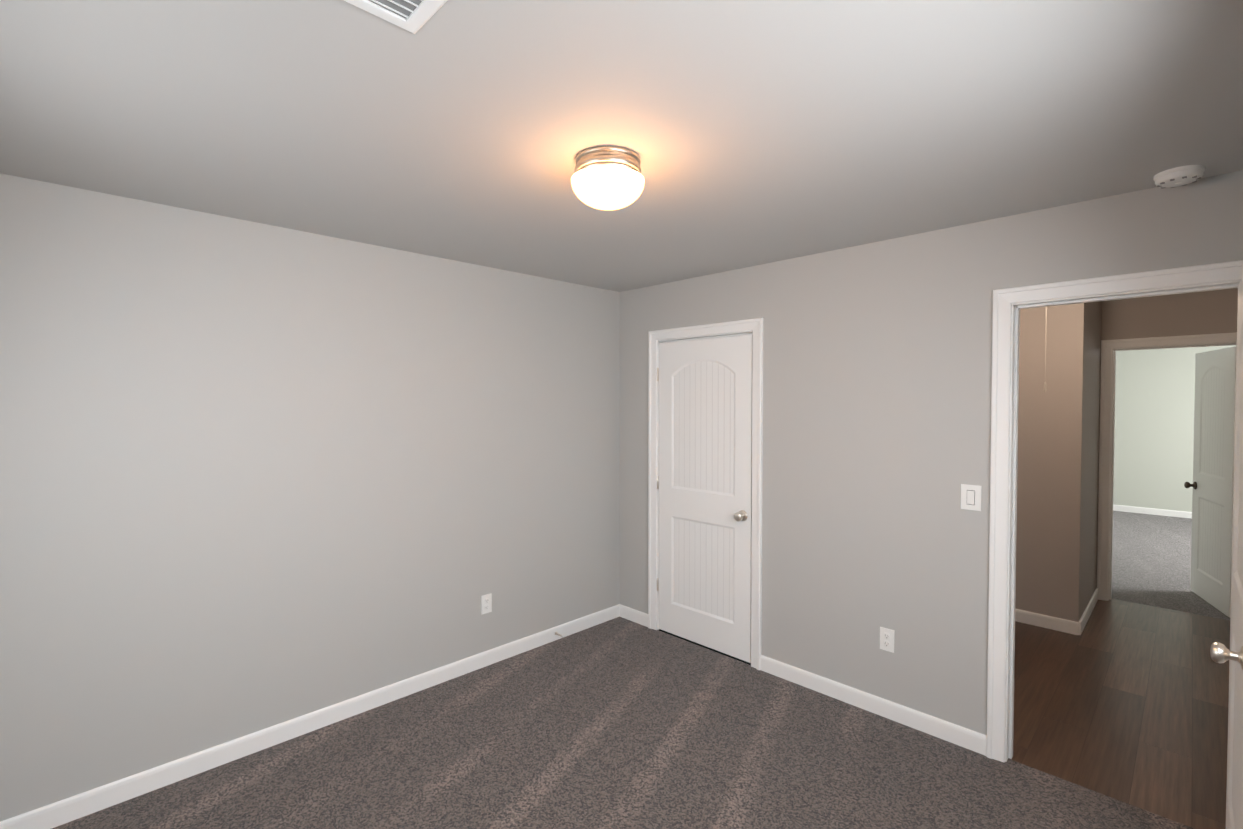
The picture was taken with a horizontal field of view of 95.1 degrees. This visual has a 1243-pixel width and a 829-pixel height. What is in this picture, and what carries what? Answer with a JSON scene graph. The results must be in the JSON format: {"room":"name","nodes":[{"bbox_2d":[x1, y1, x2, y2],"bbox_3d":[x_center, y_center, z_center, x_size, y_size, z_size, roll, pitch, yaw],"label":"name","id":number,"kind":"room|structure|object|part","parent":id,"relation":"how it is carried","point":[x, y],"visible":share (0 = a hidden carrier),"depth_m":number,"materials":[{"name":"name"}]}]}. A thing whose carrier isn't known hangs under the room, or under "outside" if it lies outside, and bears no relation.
{"room":"empty bedroom","nodes":[
{"label":"empty bedroom","id":0,"kind":"room"},
{"bbox_2d":[0,173,619,821],"bbox_3d":[-1.376,0.331,3.010,3.960,2.440,0.120,-1,2,-45],"label":"wall","id":1,"kind":"structure","parent":0,"point":[254,477],"depth_m":2.62,"materials":[{"name":"grey paint"}]},
{"bbox_2d":[0,604,619,828],"bbox_3d":[-1.329,1.507,2.988,3.720,0.089,0.013,-1,2,-45],"label":"baseboard","id":2,"kind":"structure","parent":1,"relation":"attached to","point":[66,810],"depth_m":2.66,"materials":[{"name":"white wood"}]},
{"bbox_2d":[481,593,491,614],"bbox_3d":[-0.827,1.161,3.483,0.070,0.114,0.008,-1,2,-45],"label":"outlet","id":3,"kind":"object","parent":1,"relation":"attached to","point":[486,603],"visible":1,"depth_m":3.48,"materials":[{"name":"white plastic"}]},
{"bbox_2d":[0,0,1242,291],"bbox_3d":[-0.100,-0.901,1.699,3.960,0.080,3.740,-1,2,-45],"label":"ceiling","id":4,"kind":"structure","parent":0,"point":[754,132],"depth_m":1.63,"materials":[{"name":"grey paint"}]},
{"bbox_2d":[344,0,447,33],"bbox_3d":[-0.519,-0.828,1.030,0.420,0.037,0.260,-1,2,-45],"label":"ceiling vent","id":5,"kind":"object","parent":4,"relation":"in","point":[413,16],"visible":1,"depth_m":1.19,"materials":[{"name":"white metal"}]},
{"bbox_2d":[571,146,644,210],"bbox_3d":[-0.046,-0.784,1.932,0.252,0.163,0.252,-1,2,-45],"label":"ceiling light","id":6,"kind":"object","parent":4,"relation":"attached to","point":[608,155],"depth_m":1.85,"materials":[{"name":"white glass"}]},
{"bbox_3d":[-0.046,-0.753,1.932,0.252,0.100,0.252,-1,2,-45],"label":"ceiling light shade","id":7,"kind":"part","parent":6,"relation":"part of","materials":[{"name":"white glass"}]},
{"bbox_2d":[1153,165,1204,188],"bbox_3d":[1.998,-0.847,2.037,0.132,0.042,0.132,-1,2,-45],"label":"smoke detector","id":8,"kind":"object","parent":4,"relation":"attached to","point":[1179,176],"visible":1,"depth_m":2.01,"materials":[{"name":"white plastic"}]},
{"bbox_2d":[52,617,1193,828],"bbox_3d":[-0.088,1.608,1.766,3.755,0.060,3.500,-1,2,-45],"label":"floor carpet","id":9,"kind":"object","parent":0,"point":[619,723],"visible":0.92,"depth_m":2.51,"materials":[{"name":"grey carpet"}]},
{"bbox_2d":[620,170,1242,734],"bbox_3d":[1.262,0.330,3.079,0.120,2.440,3.500,-1,2,-45],"label":"wall","id":10,"kind":"structure","parent":0,"point":[876,406],"depth_m":2.89,"materials":[{"name":"grey paint"}]},
{"bbox_2d":[620,604,647,626],"bbox_3d":[0.102,1.482,4.179,0.013,0.089,0.281,-1,2,-45],"label":"baseboard","id":11,"kind":"structure","parent":10,"relation":"attached to","point":[639,617],"depth_m":4.18,"materials":[{"name":"white wood"}]},
{"bbox_2d":[657,334,751,662],"bbox_3d":[0.539,0.515,3.753,0.171,2.016,0.775,-1,2,-45],"label":"closet door leaf","id":12,"kind":"structure","parent":10,"relation":"in","point":[704,482],"depth_m":3.72,"materials":[{"name":"white wood"}]},
{"bbox_2d":[648,318,762,669],"bbox_3d":[0.568,0.502,3.781,0.120,2.065,0.802,-1,2,-45],"label":"door frame","id":13,"kind":"structure","parent":10,"relation":"attached to","point":[660,341],"depth_m":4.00,"materials":[{"name":"white wood"}]},
{"bbox_2d":[662,333,752,342],"bbox_3d":[0.567,0.512,3.780,0.035,2.045,0.762,-1,2,-45],"label":"trim","id":14,"kind":"structure","parent":10,"relation":"attached to","point":[707,337],"depth_m":3.73,"materials":[{"name":"white wood"}]},
{"bbox_2d":[760,655,986,755],"bbox_3d":[1.257,1.507,3.016,0.013,0.089,1.178,-1,2,-45],"label":"baseboard","id":15,"kind":"structure","parent":10,"relation":"attached to","point":[961,736],"depth_m":2.93,"materials":[{"name":"white wood"}]},
{"bbox_2d":[880,627,893,652],"bbox_3d":[1.359,1.154,2.909,0.008,0.114,0.070,-1,2,-45],"label":"outlet","id":16,"kind":"object","parent":10,"relation":"attached to","point":[886,639],"visible":1,"depth_m":2.91,"materials":[{"name":"white plastic"}]},
{"bbox_2d":[961,484,981,510],"bbox_3d":[1.617,0.384,2.630,0.010,0.117,0.082,-1,2,-45],"label":"switch plate","id":17,"kind":"object","parent":10,"relation":"attached to","point":[970,497],"visible":1,"depth_m":2.63,"materials":[{"name":"white plastic"}]},
{"bbox_2d":[986,260,1242,761],"bbox_3d":[2.015,0.507,2.310,0.142,2.119,0.860,-1,2,-45],"label":"door frame","id":18,"kind":"structure","parent":10,"relation":"attached to","point":[1005,299],"depth_m":2.53,"materials":[{"name":"white wood"}]},
{"bbox_2d":[1210,277,1242,828],"bbox_3d":[1.944,0.558,1.765,0.171,2.016,0.773,1,2,45],"label":"door leaf","id":19,"kind":"structure","parent":10,"relation":"in","point":[1222,653],"depth_m":1.90,"materials":[{"name":"white wood"}]},
{"bbox_2d":[1015,301,1101,621],"bbox_3d":[3.120,0.295,4.714,1.040,2.440,1.200,-1,2,-45],"label":"wall","id":20,"kind":"structure","parent":0,"point":[1057,496],"depth_m":4.04,"materials":[{"name":"grey paint"}]},
{"bbox_2d":[1015,609,1082,634],"bbox_3d":[2.762,1.478,4.352,0.013,0.089,1.183,-1,2,-45],"label":"baseboard","id":21,"kind":"structure","parent":20,"relation":"attached to","point":[1052,623],"depth_m":4.05,"materials":[{"name":"white wood"}]},
{"bbox_2d":[1079,588,1097,630],"bbox_3d":[3.548,1.479,4.308,1.040,0.089,0.013,-1,2,-45],"label":"baseboard","id":22,"kind":"structure","parent":20,"relation":"attached to","point":[1086,614],"depth_m":4.29,"materials":[{"name":"white wood"}]},
{"bbox_2d":[1008,599,1229,828],"bbox_3d":[2.802,1.566,3.720,3.100,0.060,2.200,-1,2,-45],"label":"floor","id":23,"kind":"structure","parent":0,"point":[1124,701],"depth_m":3.00,"materials":[{"name":"wood"}]},
{"bbox_2d":[1096,288,1237,587],"bbox_3d":[4.236,0.301,4.413,0.120,2.440,4.600,-1,2,-45],"label":"wall","id":24,"kind":"structure","parent":0,"point":[1204,312],"depth_m":4.34,"materials":[{"name":"grey paint"}]},
{"bbox_2d":[1097,332,1236,600],"bbox_3d":[4.252,0.462,4.385,0.142,2.119,0.860,-1,2,-45],"label":"door frame","id":25,"kind":"structure","parent":24,"relation":"attached to","point":[1107,346],"depth_m":4.61,"materials":[{"name":"white wood"}]},
{"bbox_2d":[1184,346,1236,617],"bbox_3d":[4.712,0.499,4.515,0.171,2.016,0.725,1,1,28],"label":"door leaf","id":26,"kind":"structure","parent":24,"relation":"in","point":[1212,485],"depth_m":4.49,"materials":[{"name":"white wood"}]},
{"bbox_2d":[1113,345,1236,511],"bbox_3d":[7.882,0.224,8.021,0.120,2.440,4.560,-1,2,-45],"label":"wall","id":27,"kind":"structure","parent":0,"point":[1154,426],"depth_m":8.14,"materials":[{"name":"grey paint"}]},
{"bbox_2d":[1113,504,1191,518],"bbox_3d":[7.825,1.400,8.010,0.013,0.089,4.530,-1,2,-45],"label":"baseboard","id":28,"kind":"structure","parent":27,"relation":"attached to","point":[1162,512],"depth_m":8.17,"materials":[{"name":"white wood"}]},
{"bbox_3d":[2.844,-0.944,3.708,3.050,0.080,2.440,-1,2,-45],"label":"ceiling","id":29,"kind":"structure","parent":0,"visible":0},
{"bbox_2d":[1044,307,1046,391],"bbox_3d":[2.586,-0.518,3.460,0.013,0.762,0.013,-1,2,-45],"label":"pull cord","id":30,"kind":"object","parent":29,"relation":"hanging from","point":[1045,364],"visible":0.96,"depth_m":3.46,"materials":[{"name":"grey plastic"}]},
{"label":"outside","id":31,"kind":"structure","parent":0,"visible":0},
{"bbox_2d":[1111,511,1229,620],"bbox_3d":[6.043,1.512,6.235,5.045,0.060,4.600,-1,2,-45],"label":"floor carpet","id":32,"kind":"object","parent":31,"point":[1151,559],"visible":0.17,"depth_m":5.70,"materials":[{"name":"grey carpet"}]}
]}

